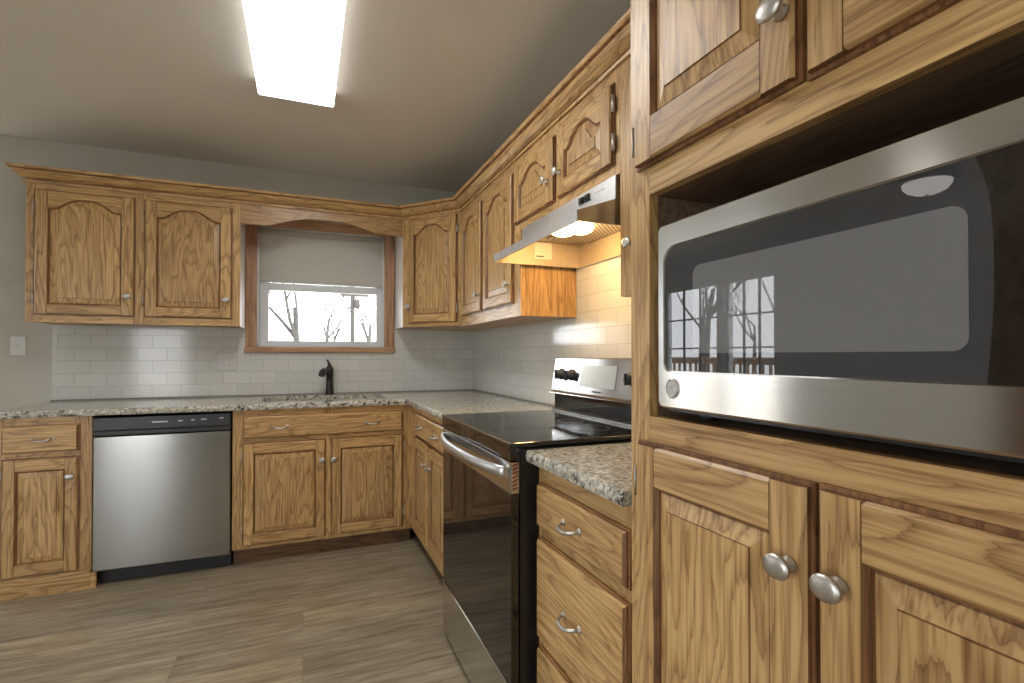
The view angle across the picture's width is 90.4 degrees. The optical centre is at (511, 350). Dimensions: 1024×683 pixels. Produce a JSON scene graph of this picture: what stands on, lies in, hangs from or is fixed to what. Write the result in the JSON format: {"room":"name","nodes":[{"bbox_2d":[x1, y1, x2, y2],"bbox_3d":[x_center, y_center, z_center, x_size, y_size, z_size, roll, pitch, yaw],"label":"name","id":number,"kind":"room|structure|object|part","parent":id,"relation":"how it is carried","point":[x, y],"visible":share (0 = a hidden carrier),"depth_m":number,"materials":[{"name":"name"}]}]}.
{"room":"kitchen","nodes":[
{"label":"kitchen","id":0,"kind":"room"},
{"bbox_2d":[0,135,456,409],"bbox_3d":[-1.661,-0.014,3.494,2.888,2.430,0.150,0,-1,-22],"label":"wall","id":1,"kind":"structure","parent":0,"point":[26,380],"depth_m":2.98,"materials":[{"name":"beige paint"}]},
{"bbox_2d":[9,336,26,355],"bbox_3d":[-2.842,-0.026,2.924,0.075,0.118,0.012,0,-1,-22],"label":"wall plate","id":2,"kind":"object","parent":1,"relation":"attached to","point":[17,344],"visible":1,"depth_m":2.92,"materials":[{"name":"white plastic"}]},
{"bbox_2d":[25,182,245,328],"bbox_3d":[-2.163,-0.526,3.013,1.007,0.755,0.372,0,-1,-22],"label":"upper cabinet","id":3,"kind":"object","parent":1,"relation":"attached to","point":[94,256],"visible":1,"depth_m":2.86,"materials":[{"name":"brown wood"}]},
{"bbox_3d":[-2.333,-0.527,2.784,0.447,0.671,0.019,0,-1,-22],"label":"door","id":4,"kind":"part","parent":3,"relation":"part of","materials":[{"name":"brown wood"}]},
{"bbox_3d":[-2.145,-0.303,2.832,0.040,0.033,0.029,0,-1,-22],"label":"knob","id":5,"kind":"part","parent":3,"relation":"part of","materials":[{"name":"silver metal"}]},
{"bbox_3d":[-1.883,-0.524,2.968,0.442,0.669,0.019,0,-1,-22],"label":"door","id":6,"kind":"part","parent":3,"relation":"part of","materials":[{"name":"brown wood"}]},
{"bbox_3d":[-1.697,-0.301,3.015,0.040,0.033,0.029,0,-1,-22],"label":"knob","id":7,"kind":"part","parent":3,"relation":"part of","materials":[{"name":"silver metal"}]},
{"bbox_3d":[-1.712,-0.524,3.235,0.004,0.755,0.303,0,-1,-22],"label":"panel","id":8,"kind":"part","parent":3,"relation":"part of","materials":[{"name":"white paint"}]},
{"bbox_2d":[5,7,630,219],"bbox_3d":[-0.841,-0.934,2.631,3.752,0.076,1.563,0,-1,26],"label":"crown molding","id":9,"kind":"structure","parent":3,"relation":"on","point":[614,47],"depth_m":2.75,"materials":[{"name":"brown wood"}]},
{"bbox_2d":[240,204,402,236],"bbox_3d":[-1.196,-0.834,3.274,0.976,0.134,0.020,0,-1,-22],"label":"window valance","id":10,"kind":"object","parent":3,"relation":"attached to","point":[250,214],"visible":1,"depth_m":3.23,"materials":[{"name":"brown wood"}]},
{"bbox_2d":[217,353,237,370],"bbox_3d":[-1.856,0.072,3.319,0.118,0.118,0.010,0,-1,-22],"label":"outlet","id":11,"kind":"object","parent":1,"relation":"attached to","point":[225,361],"visible":1,"depth_m":3.32,"materials":[{"name":"white plastic"}]},
{"bbox_2d":[52,324,472,399],"bbox_3d":[-1.500,0.066,3.474,2.588,0.530,0.008,0,-1,-22],"label":"backsplash","id":12,"kind":"structure","parent":1,"relation":"attached to","point":[89,361],"depth_m":3.30,"materials":[{"name":"white tile"}]},
{"bbox_2d":[244,220,394,352],"bbox_3d":[-1.340,-0.441,3.612,0.979,0.912,0.184,0,-1,-22],"label":"window","id":13,"kind":"structure","parent":1,"relation":"in","point":[257,340],"depth_m":3.53,"materials":[{"name":"brown wood"}]},
{"bbox_3d":[-1.730,-0.456,3.376,0.067,0.858,0.026,0,-1,-22],"label":"casing","id":14,"kind":"part","parent":13,"relation":"part of","materials":[{"name":"brown wood"}]},
{"bbox_3d":[-1.311,-0.005,3.538,0.979,0.038,0.034,0,-1,-22],"label":"sill","id":15,"kind":"part","parent":13,"relation":"part of","materials":[{"name":"brown wood"}]},
{"bbox_3d":[-1.338,-0.247,3.602,0.808,0.429,0.040,0,-1,-22],"label":"sash","id":16,"kind":"part","parent":13,"relation":"part of","materials":[{"name":"white plastic"}]},
{"bbox_2d":[258,228,383,287],"bbox_3d":[-1.324,-0.642,3.571,0.824,0.364,0.040,0,-1,-22],"label":"roller shade","id":17,"kind":"object","parent":13,"relation":"attached to","point":[285,256],"visible":1,"depth_m":3.56,"materials":[{"name":"fabric"}]},
{"bbox_3d":[-1.314,-0.866,3.552,0.969,0.065,0.022,0,-1,-22],"label":"head casing","id":18,"kind":"part","parent":13,"relation":"part of","materials":[{"name":"brown wood"}]},
{"bbox_3d":[-0.897,-0.452,3.716,0.070,0.858,0.026,0,-1,-22],"label":"casing","id":19,"kind":"part","parent":13,"relation":"part of","materials":[{"name":"brown wood"}]},
{"bbox_2d":[395,211,495,330],"bbox_3d":[-0.454,-0.528,3.543,0.602,0.740,0.665,0,-1,-22],"label":"upper cabinet","id":20,"kind":"object","parent":1,"relation":"attached to","point":[428,253],"visible":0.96,"depth_m":3.34,"materials":[{"name":"brown wood"}]},
{"bbox_3d":[-0.799,-0.527,3.597,0.004,0.741,0.305,0,-1,-22],"label":"panel","id":21,"kind":"part","parent":20,"relation":"part of","materials":[{"name":"white paint"}]},
{"bbox_3d":[-0.526,-0.530,3.351,0.466,0.740,0.020,0,-1,26],"label":"frame","id":22,"kind":"part","parent":20,"relation":"part of","materials":[{"name":"brown wood"}]},
{"bbox_3d":[-0.526,-0.528,3.329,0.390,0.692,0.019,0,-1,26],"label":"door","id":23,"kind":"part","parent":20,"relation":"part of","materials":[{"name":"brown wood"}]},
{"bbox_2d":[0,528,469,682],"bbox_3d":[-0.302,1.210,1.917,7.800,0.050,8.900,0,-1,-22],"label":"floor","id":24,"kind":"structure","parent":0,"point":[371,613],"depth_m":2.21,"materials":[{"name":"brown wood"}]},
{"bbox_2d":[0,415,103,601],"bbox_3d":[-2.385,0.760,2.741,0.412,0.866,0.651,0,-1,-22],"label":"base cabinet","id":25,"kind":"object","parent":24,"relation":"on","point":[46,463],"visible":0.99,"depth_m":2.47,"materials":[{"name":"brown wood"}]},
{"bbox_3d":[-2.292,0.805,2.472,0.299,0.568,0.019,0,-1,-22],"label":"door","id":26,"kind":"part","parent":25,"relation":"part of","materials":[{"name":"brown wood"}]},
{"bbox_3d":[-2.292,0.429,2.475,0.299,0.135,0.019,0,-1,-22],"label":"drawer","id":27,"kind":"part","parent":25,"relation":"part of","materials":[{"name":"brown wood"}]},
{"bbox_3d":[-2.275,0.431,2.455,0.098,0.022,0.033,0,-1,-22],"label":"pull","id":28,"kind":"part","parent":25,"relation":"part of","materials":[{"name":"silver metal"}]},
{"bbox_3d":[-2.172,0.619,2.496,0.040,0.033,0.029,0,-1,-22],"label":"knob","id":29,"kind":"part","parent":25,"relation":"part of","materials":[{"name":"silver metal"}]},
{"bbox_2d":[92,411,232,582],"bbox_3d":[-1.931,0.768,2.933,0.608,0.848,0.598,0,-1,-22],"label":"dishwasher","id":30,"kind":"object","parent":24,"relation":"on","point":[162,482],"visible":0.99,"depth_m":2.66,"materials":[{"name":"silver metal"}]},
{"bbox_3d":[-1.827,0.386,2.682,0.608,0.090,0.046,0,-1,-22],"label":"control panel","id":31,"kind":"part","parent":30,"relation":"part of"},
{"bbox_3d":[-1.839,1.147,2.720,0.596,0.084,0.015,0,-1,-22],"label":"kick plate","id":32,"kind":"part","parent":30,"relation":"part of","materials":[{"name":"black plastic"}]},
{"bbox_2d":[232,404,411,563],"bbox_3d":[-1.182,0.765,3.232,0.987,0.866,0.651,0,-1,-22],"label":"base cabinet","id":33,"kind":"object","parent":24,"relation":"on","point":[305,480],"visible":1,"depth_m":2.95,"materials":[{"name":"brown wood"}]},
{"bbox_3d":[-1.302,0.429,2.853,0.098,0.022,0.033,0,-1,-22],"label":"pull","id":34,"kind":"part","parent":33,"relation":"part of","materials":[{"name":"silver metal"}]},
{"bbox_3d":[-1.285,0.795,2.883,0.431,0.567,0.019,0,-1,-22],"label":"door","id":35,"kind":"part","parent":33,"relation":"part of","materials":[{"name":"brown wood"}]},
{"bbox_3d":[-1.095,0.633,2.936,0.040,0.033,0.029,0,-1,-22],"label":"knob","id":36,"kind":"part","parent":33,"relation":"part of","materials":[{"name":"silver metal"}]},
{"bbox_3d":[-1.079,0.428,2.971,0.877,0.126,0.019,0,-1,-22],"label":"drawer","id":37,"kind":"part","parent":33,"relation":"part of","materials":[{"name":"brown wood"}]},
{"bbox_3d":[-1.036,0.634,2.961,0.040,0.033,0.029,0,-1,-22],"label":"knob","id":38,"kind":"part","parent":33,"relation":"part of","materials":[{"name":"silver metal"}]},
{"bbox_3d":[-0.866,0.795,3.054,0.418,0.567,0.019,0,-1,-22],"label":"door","id":39,"kind":"part","parent":33,"relation":"part of","materials":[{"name":"brown wood"}]},
{"bbox_3d":[-0.835,0.431,3.044,0.098,0.022,0.033,0,-1,-22],"label":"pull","id":40,"kind":"part","parent":33,"relation":"part of","materials":[{"name":"silver metal"}]},
{"bbox_2d":[412,406,443,575],"bbox_3d":[-0.173,0.761,2.767,0.631,0.866,1.077,0,-1,-22],"label":"base cabinet","id":41,"kind":"object","parent":24,"relation":"on","point":[427,446],"visible":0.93,"depth_m":2.67,"materials":[{"name":"brown wood"}]},
{"bbox_2d":[0,389,554,419],"bbox_3d":[-1.182,0.305,2.684,2.594,0.042,1.689,0,-1,-22],"label":"countertop","id":42,"kind":"structure","parent":41,"relation":"on","point":[436,403],"depth_m":2.87,"materials":[{"name":"stone"}]},
{"bbox_2d":[318,359,333,394],"bbox_3d":[-1.263,0.180,3.443,0.060,0.245,0.209,0,-1,1],"label":"faucet","id":43,"kind":"object","parent":42,"relation":"on","point":[328,370],"visible":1,"depth_m":3.49,"materials":[{"name":"black metal"}]},
{"bbox_3d":[-1.258,0.163,3.431,0.042,0.094,0.186,0,-1,-2],"label":"spout","id":44,"kind":"part","parent":43,"relation":"part of","materials":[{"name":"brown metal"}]},
{"bbox_3d":[-0.510,0.776,2.868,0.019,0.542,0.361,0,-1,-22],"label":"door","id":45,"kind":"part","parent":41,"relation":"part of","materials":[{"name":"brown wood"}]},
{"bbox_3d":[-0.444,0.429,2.709,0.019,0.128,0.752,0,-1,-22],"label":"drawer","id":46,"kind":"part","parent":41,"relation":"part of","materials":[{"name":"brown wood"}]},
{"bbox_3d":[-0.394,0.429,2.520,0.033,0.022,0.098,0,-1,-22],"label":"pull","id":47,"kind":"part","parent":41,"relation":"part of","materials":[{"name":"silver metal"}]},
{"bbox_3d":[-0.368,0.773,2.520,0.019,0.542,0.351,0,-1,-22],"label":"door","id":48,"kind":"part","parent":41,"relation":"part of","materials":[{"name":"brown wood"}]},
{"bbox_2d":[441,358,631,682],"bbox_3d":[0.133,0.607,1.888,0.713,1.156,0.763,0,-1,-22],"label":"range","id":49,"kind":"object","parent":24,"relation":"on","point":[491,528],"visible":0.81,"depth_m":1.67,"materials":[{"name":"black glass"}]},
{"bbox_3d":[-0.170,0.350,1.767,0.058,0.030,0.726,0,-1,-22],"label":"handle","id":50,"kind":"part","parent":49,"relation":"part of","materials":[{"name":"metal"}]},
{"bbox_3d":[-0.133,1.056,1.774,0.024,0.203,0.756,0,-1,-22],"label":"storage drawer","id":51,"kind":"part","parent":49,"relation":"part of","materials":[{"name":"silver metal"}]},
{"bbox_3d":[-0.133,0.678,1.778,0.024,0.540,0.756,0,-1,-22],"label":"oven door","id":52,"kind":"part","parent":49,"relation":"part of","materials":[{"name":"black glass"}]},
{"bbox_3d":[-0.134,0.363,1.781,0.028,0.090,0.756,0,-1,-22],"label":"door trim","id":53,"kind":"part","parent":49,"relation":"part of","materials":[{"name":"silver metal"}]},
{"bbox_2d":[442,410,631,447],"bbox_3d":[0.091,0.271,1.874,0.520,0.015,0.763,0,-1,-22],"label":"cooktop","id":54,"kind":"object","parent":49,"relation":"in","point":[536,428],"depth_m":1.74,"materials":[{"name":"black glass"}]},
{"bbox_3d":[0.205,0.104,2.249,0.036,0.051,0.052,0,-1,-22],"label":"control knob","id":55,"kind":"part","parent":49,"relation":"part of","materials":[{"name":"black plastic"}]},
{"bbox_3d":[0.240,0.104,2.163,0.036,0.051,0.052,0,-1,-22],"label":"control knob","id":56,"kind":"part","parent":49,"relation":"part of","materials":[{"name":"black plastic"}]},
{"bbox_3d":[0.333,0.102,1.977,0.018,0.086,0.254,0,-1,-22],"label":"touch panel","id":57,"kind":"part","parent":49,"relation":"part of","materials":[{"name":"silver metal"}]},
{"bbox_3d":[0.405,0.100,1.761,0.036,0.051,0.052,0,-1,-22],"label":"control knob","id":58,"kind":"part","parent":49,"relation":"part of","materials":[{"name":"black plastic"}]},
{"bbox_2d":[537,467,631,682],"bbox_3d":[0.410,0.746,1.331,0.631,0.866,0.468,0,-1,-22],"label":"base cabinet","id":59,"kind":"object","parent":24,"relation":"on","point":[584,542],"visible":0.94,"depth_m":1.20,"materials":[{"name":"brown wood"}]},
{"bbox_3d":[0.156,0.940,1.228,0.019,0.233,0.431,0,-1,-22],"label":"drawer","id":60,"kind":"part","parent":59,"relation":"part of","materials":[{"name":"brown wood"}]},
{"bbox_3d":[0.129,0.661,1.230,0.033,0.022,0.098,0,-1,-22],"label":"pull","id":61,"kind":"part","parent":59,"relation":"part of","materials":[{"name":"silver metal"}]},
{"bbox_3d":[0.129,0.431,1.232,0.033,0.022,0.098,0,-1,-22],"label":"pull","id":62,"kind":"part","parent":59,"relation":"part of","materials":[{"name":"silver metal"}]},
{"bbox_2d":[526,442,631,506],"bbox_3d":[0.422,0.297,1.342,0.639,0.032,0.470,0,-1,-22],"label":"countertop","id":63,"kind":"structure","parent":59,"relation":"on","point":[604,470],"depth_m":1.25,"materials":[{"name":"stone"}]},
{"bbox_3d":[0.156,0.659,1.231,0.019,0.279,0.431,0,-1,-22],"label":"drawer","id":64,"kind":"part","parent":59,"relation":"part of","materials":[{"name":"brown wood"}]},
{"bbox_3d":[0.156,0.429,1.233,0.019,0.123,0.431,0,-1,-22],"label":"drawer","id":65,"kind":"part","parent":59,"relation":"part of","materials":[{"name":"brown wood"}]},
{"bbox_2d":[631,0,1023,682],"bbox_3d":[0.649,0.093,0.752,0.668,2.160,0.783,0,-1,-22],"label":"tall cabinet","id":66,"kind":"object","parent":24,"relation":"on","point":[761,553],"visible":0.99,"depth_m":0.66,"materials":[{"name":"brown wood"}]},
{"bbox_3d":[0.305,-0.631,0.821,0.019,0.569,0.355,0,-1,-22],"label":"door","id":67,"kind":"part","parent":66,"relation":"part of","materials":[{"name":"brown wood"}]},
{"bbox_3d":[0.309,0.607,0.799,0.019,0.879,0.363,0,-1,-22],"label":"door","id":68,"kind":"part","parent":66,"relation":"part of","materials":[{"name":"brown wood"}]},
{"bbox_3d":[0.342,-0.445,0.665,0.029,0.033,0.040,0,-1,-22],"label":"knob","id":69,"kind":"part","parent":66,"relation":"part of","materials":[{"name":"silver metal"}]},
{"bbox_3d":[0.344,0.275,0.651,0.029,0.033,0.040,0,-1,-22],"label":"knob","id":70,"kind":"part","parent":66,"relation":"part of","materials":[{"name":"silver metal"}]},
{"bbox_3d":[0.369,0.274,0.590,0.029,0.033,0.040,0,-1,-22],"label":"knob","id":71,"kind":"part","parent":66,"relation":"part of","materials":[{"name":"silver metal"}]},
{"bbox_2d":[658,95,1023,462],"bbox_3d":[0.561,-0.054,0.725,0.403,0.347,0.596,0,-1,-22],"label":"microwave","id":72,"kind":"object","parent":66,"relation":"in","point":[877,294],"visible":1,"depth_m":0.58,"materials":[{"name":"silver metal"}]},
{"bbox_3d":[0.381,-0.076,0.648,0.001,0.218,0.566,0,-1,-22],"label":"door glass","id":73,"kind":"part","parent":72,"relation":"part of","materials":[{"name":"black glass"}]},
{"bbox_3d":[0.467,-0.078,0.438,0.001,0.218,0.110,0,-1,-22],"label":"control panel","id":74,"kind":"part","parent":72,"relation":"part of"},
{"bbox_3d":[0.442,-0.632,0.485,0.019,0.573,0.358,0,-1,-22],"label":"door","id":75,"kind":"part","parent":66,"relation":"part of","materials":[{"name":"brown wood"}]},
{"bbox_3d":[0.445,0.603,0.467,0.019,0.881,0.345,0,-1,-22],"label":"door","id":76,"kind":"part","parent":66,"relation":"part of","materials":[{"name":"brown wood"}]},
{"bbox_2d":[0,0,630,191],"bbox_3d":[-0.302,-1.285,1.942,7.800,0.080,8.900,0,-1,-22],"label":"ceiling","id":77,"kind":"structure","parent":0,"point":[427,92],"depth_m":2.34,"materials":[{"name":"white paint"}]},
{"bbox_2d":[242,0,345,107],"bbox_3d":[-0.780,-1.210,1.827,0.339,0.071,1.220,0,-1,-22],"label":"ceiling light","id":78,"kind":"object","parent":77,"relation":"attached to","point":[295,45],"visible":1,"depth_m":1.96,"materials":[{"name":"white plastic"}]},
{"bbox_3d":[0.509,-0.027,2.200,0.150,2.430,4.188,0,-1,-22],"label":"wall","id":79,"kind":"structure","parent":0,"visible":0},
{"bbox_2d":[461,157,575,326],"bbox_3d":[-0.027,-0.531,2.841,0.341,0.748,0.955,0,-1,-22],"label":"upper cabinet","id":80,"kind":"object","parent":79,"relation":"attached to","point":[493,294],"visible":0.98,"depth_m":2.56,"materials":[{"name":"brown wood"}]},
{"bbox_3d":[-0.243,-0.529,3.019,0.019,0.623,0.386,0,-1,-22],"label":"door","id":81,"kind":"part","parent":80,"relation":"part of","materials":[{"name":"brown wood"}]},
{"bbox_3d":[-0.131,-0.532,2.798,0.020,0.748,0.955,0,-1,-22],"label":"frame","id":82,"kind":"part","parent":80,"relation":"part of","materials":[{"name":"brown wood"}]},
{"bbox_3d":[-0.077,-0.533,2.614,0.019,0.623,0.422,0,-1,-22],"label":"door","id":83,"kind":"part","parent":80,"relation":"part of","materials":[{"name":"brown wood"}]},
{"bbox_3d":[-0.030,-0.319,2.432,0.029,0.033,0.040,0,-1,-22],"label":"knob","id":84,"kind":"part","parent":80,"relation":"part of","materials":[{"name":"silver metal"}]},
{"bbox_2d":[473,256,630,404],"bbox_3d":[0.256,0.092,2.609,0.008,1.000,2.938,0,-1,-22],"label":"backsplash","id":85,"kind":"structure","parent":79,"relation":"attached to","point":[601,326],"depth_m":2.69,"materials":[{"name":"white tile"}]},
{"bbox_2d":[494,174,620,268],"bbox_3d":[0.263,-0.478,2.001,0.437,0.162,0.753,0,-1,-22],"label":"range hood","id":86,"kind":"object","parent":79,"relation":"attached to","point":[584,231],"visible":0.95,"depth_m":2.10,"materials":[{"name":"metal"}]},
{"bbox_3d":[0.121,-0.474,2.347,0.437,0.162,0.006,0,-1,-22],"label":"panel","id":87,"kind":"part","parent":86,"relation":"part of","materials":[{"name":"metal"}]},
{"bbox_2d":[578,197,583,204],"bbox_3d":[0.246,-0.535,1.819,0.010,0.023,0.028,0,-1,-22],"label":"rocker switch","id":88,"kind":"object","parent":86,"relation":"attached to","point":[580,199],"depth_m":1.81,"materials":[{"name":"black plastic"}]},
{"bbox_2d":[584,193,589,201],"bbox_3d":[0.262,-0.536,1.782,0.010,0.023,0.028,0,-1,-22],"label":"rocker switch","id":89,"kind":"object","parent":86,"relation":"attached to","point":[586,195],"depth_m":1.78,"materials":[{"name":"black plastic"}]},
{"bbox_3d":[0.404,-0.482,1.656,0.437,0.162,0.006,0,-1,-22],"label":"panel","id":90,"kind":"part","parent":86,"relation":"part of","materials":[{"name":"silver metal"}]},
{"bbox_2d":[514,66,619,229],"bbox_3d":[0.295,-0.737,2.053,0.341,0.354,0.847,0,-1,-22],"label":"upper cabinet","id":91,"kind":"object","parent":79,"relation":"attached to","point":[581,151],"visible":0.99,"depth_m":1.88,"materials":[{"name":"brown wood"}]},
{"bbox_3d":[0.090,-0.723,2.206,0.019,0.264,0.409,0,-1,-22],"label":"door","id":92,"kind":"part","parent":91,"relation":"part of","materials":[{"name":"brown wood"}]},
{"bbox_3d":[0.127,-0.688,2.054,0.029,0.033,0.040,0,-1,-22],"label":"knob","id":93,"kind":"part","parent":91,"relation":"part of","materials":[{"name":"silver metal"}]},
{"bbox_3d":[0.167,-0.689,1.954,0.029,0.033,0.040,0,-1,-22],"label":"knob","id":94,"kind":"part","parent":91,"relation":"part of","materials":[{"name":"silver metal"}]},
{"bbox_3d":[0.252,-0.728,1.812,0.019,0.266,0.387,0,-1,-22],"label":"door","id":95,"kind":"part","parent":91,"relation":"part of","materials":[{"name":"brown wood"}]},
{"bbox_2d":[620,56,630,296],"bbox_3d":[0.550,-0.546,1.428,0.341,0.748,0.496,0,-1,-22],"label":"upper cabinet","id":96,"kind":"object","parent":79,"relation":"attached to","point":[625,67],"visible":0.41,"depth_m":1.58,"materials":[{"name":"brown wood"}]},
{"bbox_3d":[0.346,-0.322,1.513,0.029,0.033,0.040,0,-1,-22],"label":"knob","id":97,"kind":"part","parent":96,"relation":"part of","materials":[{"name":"silver metal"}]},
{"bbox_3d":[0.435,-0.539,1.362,0.019,0.650,0.395,0,-1,-22],"label":"door","id":98,"kind":"part","parent":96,"relation":"part of","materials":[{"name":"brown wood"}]},
{"label":"outside","id":99,"kind":"structure","parent":0,"visible":0},
{"bbox_3d":[-7.466,1.892,5.032,70.000,0.150,75.000,0,-1,-22],"label":"ground","id":100,"kind":"structure","parent":99,"visible":0},
{"bbox_2d":[269,290,299,340],"bbox_3d":[-5.016,-1.153,11.085,2.955,6.124,3.859,0,-1,26],"label":"bare tree","id":101,"kind":"object","parent":100,"relation":"on","point":[294,331],"visible":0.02,"depth_m":11.53,"materials":[{"name":"grey plant"}]},
{"bbox_2d":[320,293,359,340],"bbox_3d":[-12.586,-1.947,37.646,3.989,8.268,5.210,0,-1,-31],"label":"bare tree","id":102,"kind":"object","parent":100,"relation":"on","point":[347,314],"visible":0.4,"depth_m":37.74,"materials":[{"name":"grey plant"}]},
{"bbox_2d":[322,285,365,340],"bbox_3d":[-7.288,-2.082,22.708,5.334,8.209,3.436,0,-1,40],"label":"bare tree","id":103,"kind":"object","parent":100,"relation":"on","point":[326,331],"visible":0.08,"depth_m":22.73,"materials":[{"name":"grey plant"}]},
{"bbox_2d":[340,286,375,340],"bbox_3d":[-3.976,-1.807,15.232,2.326,7.500,0.482,0,-1,9],"label":"utility pole","id":104,"kind":"object","parent":100,"relation":"on","point":[354,303],"visible":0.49,"depth_m":15.28,"materials":[{"name":"grey wood"}]},
{"bbox_3d":[-4.813,-1.806,15.337,0.133,7.500,0.140,0,-1,-22],"label":"post","id":105,"kind":"part","parent":104,"relation":"part of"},
{"bbox_2d":[343,286,375,341],"bbox_3d":[-5.940,-1.174,19.315,2.863,6.358,3.300,-1,-1,43],"label":"bare tree","id":106,"kind":"object","parent":100,"relation":"on","point":[368,336],"visible":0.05,"depth_m":18.50,"materials":[{"name":"grey plant"}]}
]}

